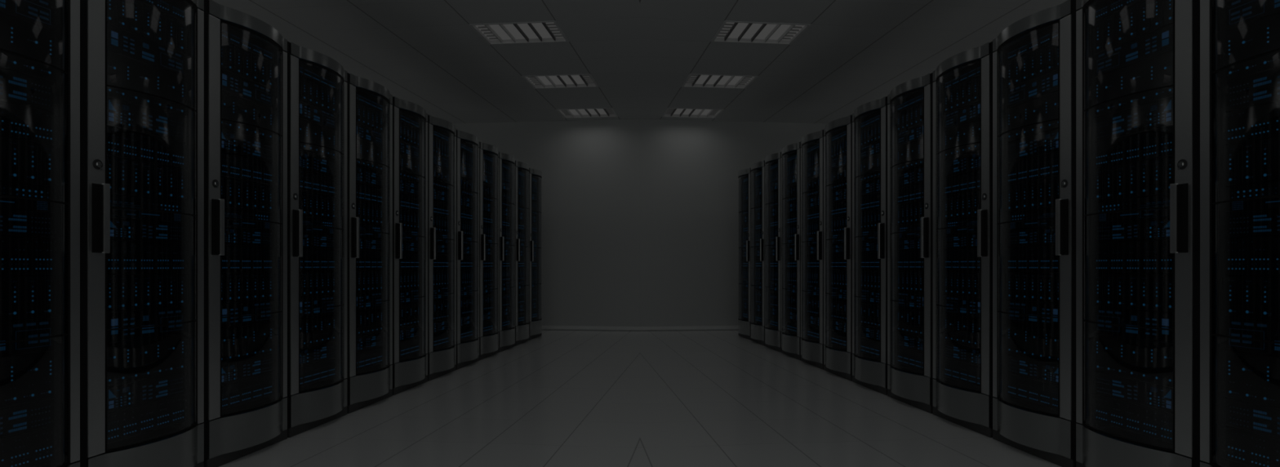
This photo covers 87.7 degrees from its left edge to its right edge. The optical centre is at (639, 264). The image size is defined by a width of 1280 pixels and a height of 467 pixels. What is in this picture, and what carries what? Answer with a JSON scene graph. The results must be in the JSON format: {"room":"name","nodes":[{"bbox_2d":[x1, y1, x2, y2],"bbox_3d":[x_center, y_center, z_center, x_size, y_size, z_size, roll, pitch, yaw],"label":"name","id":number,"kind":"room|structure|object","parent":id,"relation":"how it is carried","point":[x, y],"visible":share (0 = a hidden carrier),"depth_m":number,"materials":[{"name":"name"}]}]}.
{"room":"server room","nodes":[
{"label":"server room","id":0,"kind":"room"},
{"bbox_2d":[452,119,639,330],"bbox_3d":[-1.907,-0.567,9.713,3.848,3.000,0.100,0,0,6],"label":"wall","id":1,"kind":"structure","parent":0,"point":[590,169],"depth_m":9.54,"materials":[{"name":"grey paint"}]},
{"bbox_2d":[542,325,639,330],"bbox_3d":[-1.912,0.900,9.648,3.851,0.050,0.030,0,0,6],"label":"baseboard","id":2,"kind":"structure","parent":1,"relation":"attached to","point":[560,327],"depth_m":9.50,"materials":[{"name":"white paint"}]},
{"bbox_2d":[218,329,1061,466],"bbox_3d":[0.000,0.983,3.630,10.318,0.100,12.493,0,0,0],"label":"floor","id":3,"kind":"structure","parent":0,"point":[554,397],"depth_m":4.05,"materials":[{"name":"tile"}]},
{"bbox_2d":[0,0,79,466],"bbox_3d":[-2.526,-0.137,2.173,1.055,2.140,0.584,0,0,6],"label":"tall cabinet","id":4,"kind":"object","parent":3,"relation":"on","point":[40,39],"visible":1,"depth_m":2.31,"materials":[{"name":"black metal"}]},
{"bbox_2d":[77,0,204,466],"bbox_3d":[-2.461,-0.137,2.757,1.055,2.140,0.584,0,0,6],"label":"tall cabinet","id":5,"kind":"object","parent":3,"relation":"on","point":[142,61],"visible":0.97,"depth_m":2.72,"materials":[{"name":"black metal"}]},
{"bbox_2d":[202,0,287,466],"bbox_3d":[-2.396,-0.137,3.341,1.055,2.140,0.584,0,0,6],"label":"tall cabinet","id":6,"kind":"object","parent":3,"relation":"on","point":[246,57],"visible":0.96,"depth_m":3.31,"materials":[{"name":"black metal"}]},
{"bbox_2d":[284,41,346,437],"bbox_3d":[-2.330,-0.137,3.926,1.055,2.140,0.584,0,0,6],"label":"tall cabinet","id":7,"kind":"object","parent":3,"relation":"on","point":[317,84],"visible":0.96,"depth_m":3.90,"materials":[{"name":"black metal"}]},
{"bbox_2d":[345,72,392,413],"bbox_3d":[-2.265,-0.137,4.510,1.055,2.140,0.584,0,0,6],"label":"tall cabinet","id":8,"kind":"object","parent":3,"relation":"on","point":[369,378],"visible":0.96,"depth_m":4.50,"materials":[{"name":"black metal"}]},
{"bbox_2d":[390,96,427,395],"bbox_3d":[-2.199,-0.137,5.094,1.055,2.140,0.584,0,0,6],"label":"tall cabinet","id":9,"kind":"object","parent":3,"relation":"on","point":[410,126],"visible":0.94,"depth_m":5.10,"materials":[{"name":"black metal"}]},
{"bbox_2d":[426,115,456,381],"bbox_3d":[-2.134,-0.137,5.679,1.055,2.140,0.584,0,0,6],"label":"tall cabinet","id":10,"kind":"object","parent":3,"relation":"on","point":[442,133],"visible":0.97,"depth_m":5.68,"materials":[{"name":"black metal"}]},
{"bbox_2d":[452,129,479,369],"bbox_3d":[-2.068,-0.137,6.263,1.055,2.140,0.584,0,0,6],"label":"tall cabinet","id":11,"kind":"object","parent":3,"relation":"on","point":[467,344],"visible":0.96,"depth_m":6.29,"materials":[{"name":"black metal"}]},
{"bbox_2d":[478,141,498,359],"bbox_3d":[-2.003,-0.137,6.848,1.055,2.140,0.584,0,0,6],"label":"tall cabinet","id":12,"kind":"object","parent":3,"relation":"on","point":[488,337],"visible":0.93,"depth_m":6.91,"materials":[{"name":"black metal"}]},
{"bbox_2d":[498,151,515,352],"bbox_3d":[-1.937,-0.137,7.432,1.055,2.140,0.584,0,0,6],"label":"tall cabinet","id":13,"kind":"object","parent":3,"relation":"on","point":[506,162],"visible":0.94,"depth_m":7.46,"materials":[{"name":"black metal"}]},
{"bbox_2d":[515,160,528,345],"bbox_3d":[-1.872,-0.137,8.016,1.055,2.140,0.584,0,0,6],"label":"tall cabinet","id":14,"kind":"object","parent":3,"relation":"on","point":[522,169],"visible":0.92,"depth_m":8.06,"materials":[{"name":"black metal"}]},
{"bbox_2d":[528,167,542,339],"bbox_3d":[-1.806,-0.137,8.601,1.055,2.140,0.584,0,0,6],"label":"tall cabinet","id":15,"kind":"object","parent":3,"relation":"on","point":[535,175],"visible":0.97,"depth_m":8.66,"materials":[{"name":"black metal"}]},
{"bbox_2d":[737,167,751,339],"bbox_3d":[1.806,-0.137,8.601,1.055,2.140,0.584,0,0,-6],"label":"tall cabinet","id":16,"kind":"object","parent":3,"relation":"on","point":[744,175],"visible":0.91,"depth_m":8.66,"materials":[{"name":"black metal"}]},
{"bbox_2d":[751,160,764,345],"bbox_3d":[1.872,-0.137,8.016,1.055,2.140,0.584,0,0,-6],"label":"tall cabinet","id":17,"kind":"object","parent":3,"relation":"on","point":[757,169],"visible":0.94,"depth_m":8.06,"materials":[{"name":"black metal"}]},
{"bbox_2d":[764,151,781,352],"bbox_3d":[1.937,-0.137,7.432,1.055,2.140,0.584,0,0,-6],"label":"tall cabinet","id":18,"kind":"object","parent":3,"relation":"on","point":[772,162],"visible":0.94,"depth_m":7.50,"materials":[{"name":"black metal"}]},
{"bbox_2d":[781,141,801,359],"bbox_3d":[2.003,-0.137,6.848,1.055,2.140,0.584,0,0,-6],"label":"tall cabinet","id":19,"kind":"object","parent":3,"relation":"on","point":[791,337],"visible":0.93,"depth_m":6.91,"materials":[{"name":"black metal"}]},
{"bbox_2d":[800,129,827,369],"bbox_3d":[2.068,-0.137,6.263,1.055,2.140,0.584,0,0,-6],"label":"tall cabinet","id":20,"kind":"object","parent":3,"relation":"on","point":[812,344],"visible":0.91,"depth_m":6.29,"materials":[{"name":"black metal"}]},
{"bbox_2d":[823,115,853,381],"bbox_3d":[2.134,-0.137,5.679,1.055,2.140,0.584,0,0,-6],"label":"tall cabinet","id":21,"kind":"object","parent":3,"relation":"on","point":[837,133],"visible":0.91,"depth_m":5.68,"materials":[{"name":"black metal"}]},
{"bbox_2d":[852,96,889,395],"bbox_3d":[2.199,-0.137,5.094,1.055,2.140,0.584,0,0,-6],"label":"tall cabinet","id":22,"kind":"object","parent":3,"relation":"on","point":[869,126],"visible":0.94,"depth_m":5.09,"materials":[{"name":"black metal"}]},
{"bbox_2d":[887,72,934,413],"bbox_3d":[2.265,-0.137,4.510,1.055,2.140,0.584,0,0,-6],"label":"tall cabinet","id":23,"kind":"object","parent":3,"relation":"on","point":[910,378],"visible":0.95,"depth_m":4.50,"materials":[{"name":"black metal"}]},
{"bbox_2d":[933,41,995,437],"bbox_3d":[2.330,-0.137,3.926,1.055,2.140,0.584,0,0,-6],"label":"tall cabinet","id":24,"kind":"object","parent":3,"relation":"on","point":[962,84],"visible":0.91,"depth_m":3.90,"materials":[{"name":"black metal"}]},
{"bbox_2d":[992,0,1077,466],"bbox_3d":[2.396,-0.137,3.341,1.055,2.140,0.584,0,0,-6],"label":"tall cabinet","id":25,"kind":"object","parent":3,"relation":"on","point":[1034,57],"visible":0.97,"depth_m":3.30,"materials":[{"name":"black metal"}]},
{"bbox_2d":[1075,0,1202,466],"bbox_3d":[2.461,-0.137,2.757,1.055,2.140,0.584,0,0,-6],"label":"tall cabinet","id":26,"kind":"object","parent":3,"relation":"on","point":[1138,61],"visible":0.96,"depth_m":2.73,"materials":[{"name":"black metal"}]},
{"bbox_2d":[1200,0,1279,466],"bbox_3d":[2.526,-0.137,2.173,1.055,2.140,0.584,0,0,-6],"label":"tall cabinet","id":27,"kind":"object","parent":3,"relation":"on","point":[1240,39],"visible":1,"depth_m":2.32,"materials":[{"name":"black metal"}]},
{"bbox_2d":[212,0,1067,123],"bbox_3d":[0.000,-2.067,3.630,10.318,0.001,12.493,0,0,0],"label":"ceiling","id":28,"kind":"structure","parent":0,"point":[639,54],"depth_m":6.40,"materials":[{"name":"grey paint"}]},
{"bbox_2d":[468,21,568,44],"bbox_3d":[-1.064,-2.103,5.953,0.768,0.080,0.523,0,0,6],"label":"ceiling light","id":29,"kind":"object","parent":28,"relation":"attached to","point":[540,32],"visible":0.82,"depth_m":6.02,"materials":[{"name":"white"}]},
{"bbox_2d":[475,22,563,39],"bbox_3d":[-1.064,-2.103,5.953,0.744,0.004,0.499,0,0,6],"label":"diffuser","id":30,"kind":"object","parent":29,"relation":"attached to","point":[540,29],"depth_m":6.00,"materials":[{"name":"grey metal"}]},
{"bbox_2d":[521,73,599,88],"bbox_3d":[-0.889,-2.103,7.518,0.768,0.080,0.523,0,0,6],"label":"ceiling light","id":31,"kind":"object","parent":28,"relation":"attached to","point":[565,81],"visible":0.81,"depth_m":7.59,"materials":[{"name":"white metal"}]},
{"bbox_2d":[526,75,591,85],"bbox_3d":[-0.889,-2.103,7.518,0.744,0.004,0.499,0,0,6],"label":"diffuser","id":32,"kind":"object","parent":31,"relation":"attached to","point":[567,80],"depth_m":7.59,"materials":[{"name":"grey metal"}]},
{"bbox_2d":[555,107,617,118],"bbox_3d":[-0.713,-2.103,9.083,0.768,0.080,0.523,0,0,6],"label":"ceiling light","id":33,"kind":"object","parent":28,"relation":"attached to","point":[603,112],"visible":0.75,"depth_m":9.18,"materials":[{"name":"white metal"}]},
{"bbox_2d":[560,108,612,115],"bbox_3d":[-0.713,-2.103,9.083,0.744,0.004,0.499,0,0,6],"label":"diffuser","id":34,"kind":"object","parent":33,"relation":"attached to","point":[572,111],"depth_m":9.13,"materials":[{"name":"grey metal"}]},
{"bbox_2d":[662,107,724,118],"bbox_3d":[0.713,-2.103,9.083,0.768,0.080,0.523,0,0,-6],"label":"ceiling light","id":35,"kind":"object","parent":28,"relation":"attached to","point":[669,112],"visible":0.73,"depth_m":9.18,"materials":[{"name":"white metal"}]},
{"bbox_2d":[667,108,719,115],"bbox_3d":[0.713,-2.103,9.083,0.744,0.004,0.499,0,0,-6],"label":"diffuser","id":36,"kind":"object","parent":35,"relation":"attached to","point":[670,111],"depth_m":9.13,"materials":[{"name":"grey metal"}]},
{"bbox_2d":[680,73,758,88],"bbox_3d":[0.889,-2.103,7.518,0.768,0.080,0.523,0,0,-6],"label":"ceiling light","id":37,"kind":"object","parent":28,"relation":"attached to","point":[708,81],"visible":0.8,"depth_m":7.59,"materials":[{"name":"white metal"}]},
{"bbox_2d":[688,75,753,85],"bbox_3d":[0.889,-2.103,7.518,0.744,0.004,0.499,0,0,-6],"label":"diffuser","id":38,"kind":"object","parent":37,"relation":"attached to","point":[694,80],"depth_m":7.59,"materials":[{"name":"grey metal"}]},
{"bbox_2d":[711,21,811,44],"bbox_3d":[1.064,-2.103,5.953,0.768,0.080,0.523,0,0,-6],"label":"ceiling light","id":39,"kind":"object","parent":28,"relation":"attached to","point":[737,32],"visible":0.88,"depth_m":6.02,"materials":[{"name":"white"}]},
{"bbox_2d":[716,22,804,39],"bbox_3d":[1.064,-2.103,5.953,0.744,0.004,0.499,0,0,-6],"label":"diffuser","id":40,"kind":"object","parent":39,"relation":"attached to","point":[740,29],"depth_m":6.00,"materials":[{"name":"grey metal"}]},
{"bbox_2d":[640,119,827,330],"bbox_3d":[1.907,-0.567,9.713,3.848,3.000,0.100,0,0,-6],"label":"wall","id":41,"kind":"structure","parent":0,"point":[689,169],"depth_m":9.54,"materials":[{"name":"grey paint"}]},
{"bbox_2d":[640,325,737,330],"bbox_3d":[1.912,0.900,9.648,3.851,0.050,0.030,0,0,-6],"label":"baseboard","id":42,"kind":"structure","parent":41,"relation":"attached to","point":[681,327],"depth_m":9.50,"materials":[{"name":"white paint"}]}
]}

